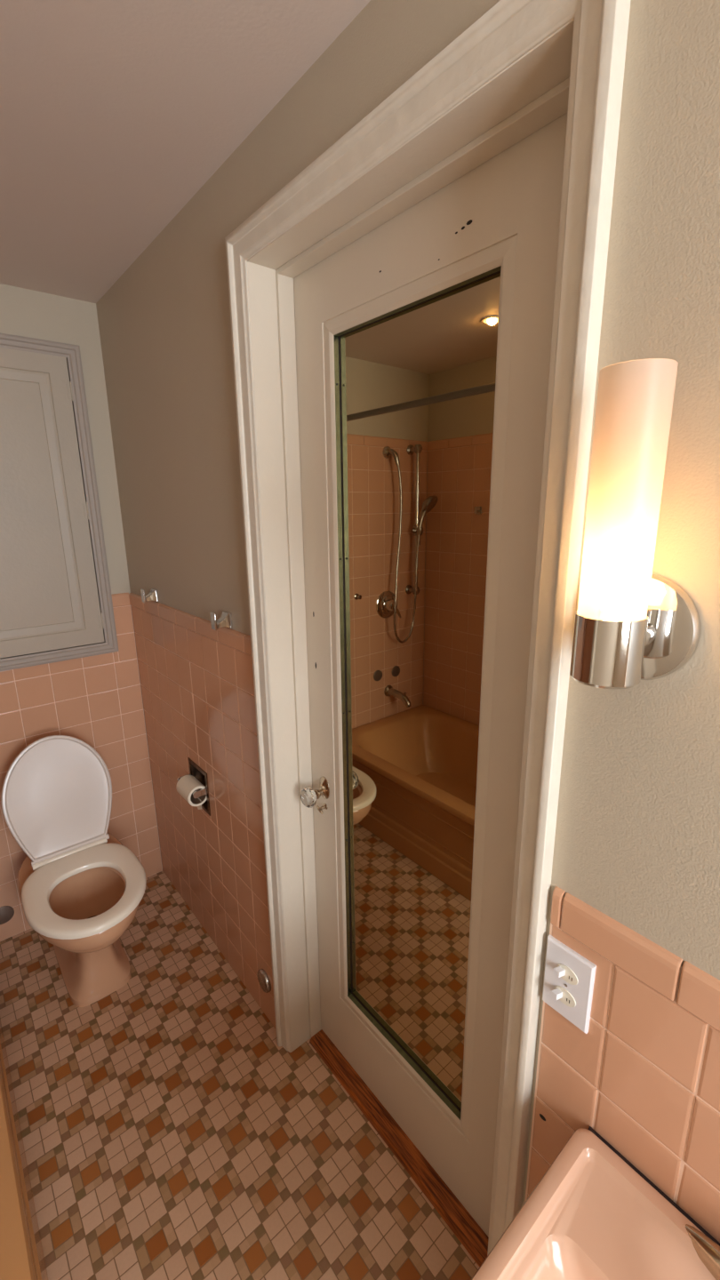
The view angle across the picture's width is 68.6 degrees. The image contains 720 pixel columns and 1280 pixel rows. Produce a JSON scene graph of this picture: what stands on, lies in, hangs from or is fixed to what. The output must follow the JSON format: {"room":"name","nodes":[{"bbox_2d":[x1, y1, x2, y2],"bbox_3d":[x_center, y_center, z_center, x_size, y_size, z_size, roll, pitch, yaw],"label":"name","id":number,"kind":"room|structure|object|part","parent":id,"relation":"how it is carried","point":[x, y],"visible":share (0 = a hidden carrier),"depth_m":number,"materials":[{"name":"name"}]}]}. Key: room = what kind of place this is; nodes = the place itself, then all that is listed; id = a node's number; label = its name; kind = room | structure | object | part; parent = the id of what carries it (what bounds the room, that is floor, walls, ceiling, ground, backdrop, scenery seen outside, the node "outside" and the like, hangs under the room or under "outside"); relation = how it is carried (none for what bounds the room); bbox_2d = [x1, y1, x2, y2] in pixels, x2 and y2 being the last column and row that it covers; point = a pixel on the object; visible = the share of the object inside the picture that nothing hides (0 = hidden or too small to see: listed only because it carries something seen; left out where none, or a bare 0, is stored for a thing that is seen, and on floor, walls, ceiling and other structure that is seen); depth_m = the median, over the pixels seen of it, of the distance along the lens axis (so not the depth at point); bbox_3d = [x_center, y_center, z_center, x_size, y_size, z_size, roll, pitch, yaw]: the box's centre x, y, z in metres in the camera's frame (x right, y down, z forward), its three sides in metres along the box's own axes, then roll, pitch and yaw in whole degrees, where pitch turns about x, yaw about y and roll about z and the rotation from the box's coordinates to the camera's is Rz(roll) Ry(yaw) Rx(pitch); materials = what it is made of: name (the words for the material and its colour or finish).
{"room":"bathroom","nodes":[
{"label":"bathroom","id":0,"kind":"room"},
{"bbox_2d":[0,283,162,866],"bbox_3d":[-1.556,0.047,1.705,1.540,2.275,0.194,-12,18,-38],"label":"wall","id":1,"kind":"structure","parent":0,"point":[23,312],"depth_m":1.85,"materials":[{"name":"beige paint"}]},
{"bbox_2d":[0,905,14,924],"bbox_3d":[-1.344,1.036,1.986,0.072,0.072,0.006,-12,18,-38],"label":"pipe cover","id":2,"kind":"object","parent":1,"relation":"attached to","point":[6,912],"visible":1,"depth_m":1.99,"materials":[{"name":"silver metal"}]},
{"bbox_2d":[0,332,119,671],"bbox_3d":[-1.175,-0.440,1.787,0.542,1.086,0.042,-12,18,-38],"label":"upper cabinet","id":3,"kind":"object","parent":1,"relation":"attached to","point":[56,604],"visible":1,"depth_m":1.84,"materials":[{"name":"beige paint"}]},
{"bbox_2d":[0,592,162,941],"bbox_3d":[-1.167,0.485,2.010,0.700,1.266,0.012,-12,18,-38],"label":"trim","id":4,"kind":"structure","parent":1,"relation":"attached to","point":[96,700],"depth_m":2.06,"materials":[{"name":"pink tile"}]},
{"bbox_2d":[0,0,370,303],"bbox_3d":[-0.299,-0.749,0.055,1.694,0.050,3.977,-12,18,-38],"label":"ceiling","id":5,"kind":"structure","parent":0,"point":[115,115],"depth_m":0.94,"materials":[{"name":"paint"}]},
{"bbox_2d":[0,871,479,1279],"bbox_3d":[-0.193,1.505,0.641,1.834,0.060,3.857,-12,18,-38],"label":"floor","id":6,"kind":"structure","parent":0,"point":[168,1132],"depth_m":1.37,"materials":[{"name":"tile"}]},
{"bbox_2d":[0,1018,47,1279],"bbox_3d":[-1.205,1.172,1.119,0.776,0.374,1.522,-12,18,-38],"label":"bathtub","id":7,"kind":"object","parent":6,"relation":"on","point":[21,1253],"visible":1,"depth_m":1.03,"materials":[{"name":"ceramic"}]},
{"bbox_2d":[0,1070,35,1279],"bbox_3d":[-1.208,1.143,1.109,0.768,0.312,1.522,-12,18,-38],"label":"basin","id":8,"kind":"object","parent":7,"relation":"in","point":[17,1222],"depth_m":0.98,"materials":[{"name":"ceramic"}]},
{"bbox_2d":[0,735,146,1007],"bbox_3d":[-0.938,0.779,1.769,0.347,0.811,0.611,-12,18,-38],"label":"toilet","id":9,"kind":"object","parent":6,"relation":"on","point":[80,889],"visible":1,"depth_m":1.81,"materials":[{"name":"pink ceramic"}]},
{"bbox_3d":[-1.064,0.541,1.868,0.340,0.396,0.134,-12,18,-38],"label":"lid","id":10,"kind":"part","parent":9,"relation":"part of","materials":[{"name":"beige plastic"}]},
{"bbox_3d":[-0.940,0.987,1.826,0.340,0.380,0.599,-12,18,-38],"label":"bowl","id":11,"kind":"part","parent":9,"relation":"part of","materials":[{"name":"beige ceramic"}]},
{"bbox_3d":[-0.881,0.801,1.703,0.346,0.026,0.431,-12,18,-38],"label":"seat","id":12,"kind":"part","parent":9,"relation":"part of","materials":[{"name":"beige plastic"}]},
{"bbox_2d":[471,1126,719,1279],"bbox_3d":[0.334,1.134,0.511,0.460,0.712,0.563,-12,18,-38],"label":"sink","id":13,"kind":"object","parent":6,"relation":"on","point":[593,1214],"visible":1,"depth_m":0.66,"materials":[{"name":"pink ceramic"}]},
{"bbox_2d":[685,1224,719,1279],"bbox_3d":[0.422,0.719,0.523,0.155,0.109,0.232,-12,18,-38],"label":"sink faucet","id":14,"kind":"object","parent":13,"relation":"on","point":[708,1251],"visible":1,"depth_m":0.63,"materials":[{"name":"silver metal"}]},
{"bbox_2d":[96,0,719,1206],"bbox_3d":[0.299,0.248,0.824,0.154,2.275,3.757,-12,18,-38],"label":"wall","id":15,"kind":"structure","parent":0,"point":[637,836],"depth_m":0.66,"materials":[{"name":"beige paint"}]},
{"bbox_2d":[140,588,158,602],"bbox_3d":[-0.733,-0.156,1.836,0.047,0.047,0.038,-12,18,-38],"label":"robe hook","id":16,"kind":"object","parent":15,"relation":"attached to","point":[153,596],"visible":1,"depth_m":1.83,"materials":[{"name":"silver metal"}]},
{"bbox_2d":[177,757,210,815],"bbox_3d":[-0.550,0.502,1.818,0.105,0.157,0.153,-12,18,-38],"label":"toilet paper holder","id":17,"kind":"object","parent":15,"relation":"attached to","point":[196,771],"visible":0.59,"depth_m":1.80,"materials":[{"name":"silver metal"}]},
{"bbox_2d":[176,775,207,809],"bbox_3d":[-0.569,0.528,1.796,0.071,0.108,0.102,-12,18,-38],"label":"toilet paper roll","id":18,"kind":"object","parent":17,"relation":"on","point":[187,785],"visible":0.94,"depth_m":1.77,"materials":[{"name":"beige paper"}]},
{"bbox_3d":[-0.529,0.507,1.752,0.054,0.024,0.007,-12,18,-38],"label":"arm","id":19,"kind":"part","parent":17,"relation":"part of","materials":[{"name":"silver metal"}]},
{"bbox_2d":[128,592,276,1029],"bbox_3d":[-0.573,0.519,1.851,0.012,1.266,1.005,-12,18,-38],"label":"trim","id":20,"kind":"structure","parent":15,"relation":"attached to","point":[196,679],"depth_m":1.74,"materials":[{"name":"pink tile"}]},
{"bbox_2d":[210,610,232,630],"bbox_3d":[-0.373,-0.053,1.415,0.047,0.047,0.038,-12,18,-38],"label":"robe hook","id":21,"kind":"object","parent":15,"relation":"attached to","point":[226,620],"visible":1,"depth_m":1.41,"materials":[{"name":"silver metal"}]},
{"bbox_2d":[256,968,271,992],"bbox_3d":[-0.299,1.061,1.641,0.014,0.068,0.068,-12,18,-38],"label":"chrome cap","id":22,"kind":"object","parent":15,"relation":"attached to","point":[263,979],"visible":1,"depth_m":1.63,"materials":[{"name":"silver metal"}]},
{"bbox_2d":[309,1029,488,1267],"bbox_3d":[0.111,1.275,1.384,0.112,0.014,0.695,-12,18,-38],"label":"threshold","id":23,"kind":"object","parent":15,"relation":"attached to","point":[459,1220],"depth_m":1.32,"materials":[{"name":"brown wood"}]},
{"bbox_2d":[246,18,574,1254],"bbox_3d":[0.065,0.275,1.107,0.152,2.089,0.744,-12,18,-38],"label":"trim","id":24,"kind":"structure","parent":15,"relation":"attached to","point":[532,92],"depth_m":1.15,"materials":[{"name":"beige paint"}]},
{"bbox_2d":[224,0,630,1255],"bbox_3d":[0.006,0.272,1.054,0.033,2.124,0.813,-12,18,-38],"label":"trim","id":25,"kind":"structure","parent":15,"relation":"attached to","point":[509,29],"depth_m":0.69,"materials":[{"name":"beige paint"}]},
{"bbox_2d":[293,112,567,1237],"bbox_3d":[0.077,0.276,1.117,0.102,2.051,0.702,-12,18,-38],"label":"door","id":26,"kind":"structure","parent":15,"relation":"in","point":[423,342],"depth_m":1.05,"materials":[{"name":"beige paint"}]},
{"bbox_3d":[-0.131,0.404,1.354,0.034,0.053,0.053,-12,18,-38],"label":"glass knob","id":27,"kind":"part","parent":26,"relation":"part of","materials":[{"name":"white"}]},
{"bbox_2d":[323,236,516,1139],"bbox_3d":[0.089,0.226,1.131,0.024,1.726,0.460,-12,18,-38],"label":"frame","id":28,"kind":"object","parent":26,"relation":"attached to","point":[420,368],"depth_m":1.07,"materials":[{"name":"beige paint"}]},
{"bbox_2d":[542,934,596,1033],"bbox_3d":[0.291,0.492,0.750,0.022,0.115,0.070,-12,18,-38],"label":"wall plate","id":29,"kind":"object","parent":15,"relation":"attached to","point":[569,977],"visible":1,"depth_m":0.75,"materials":[{"name":"white plastic"}]},
{"bbox_2d":[524,886,719,1242],"bbox_3d":[0.864,1.028,0.201,0.012,1.057,1.820,-12,18,-38],"label":"wall tile","id":30,"kind":"structure","parent":15,"relation":"attached to","point":[644,1076],"depth_m":0.69,"materials":[{"name":"pink tile"}]},
{"bbox_2d":[569,358,700,688],"bbox_3d":[0.276,-0.102,0.542,0.112,0.319,0.121,-12,18,-38],"label":"wall sconce","id":31,"kind":"object","parent":15,"relation":"attached to","point":[633,624],"visible":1,"depth_m":0.51,"materials":[{"name":"white glass"}]},
{"bbox_3d":[0.259,-0.138,0.519,0.065,0.238,0.065,-12,18,-38],"label":"lamp shade","id":32,"kind":"part","parent":31,"relation":"part of","materials":[{"name":"white glass"}]},
{"bbox_3d":[0.296,-0.001,0.584,0.037,0.034,0.034,-12,18,-38],"label":"arm","id":33,"kind":"part","parent":31,"relation":"part of","materials":[{"name":"silver metal"}]}
]}

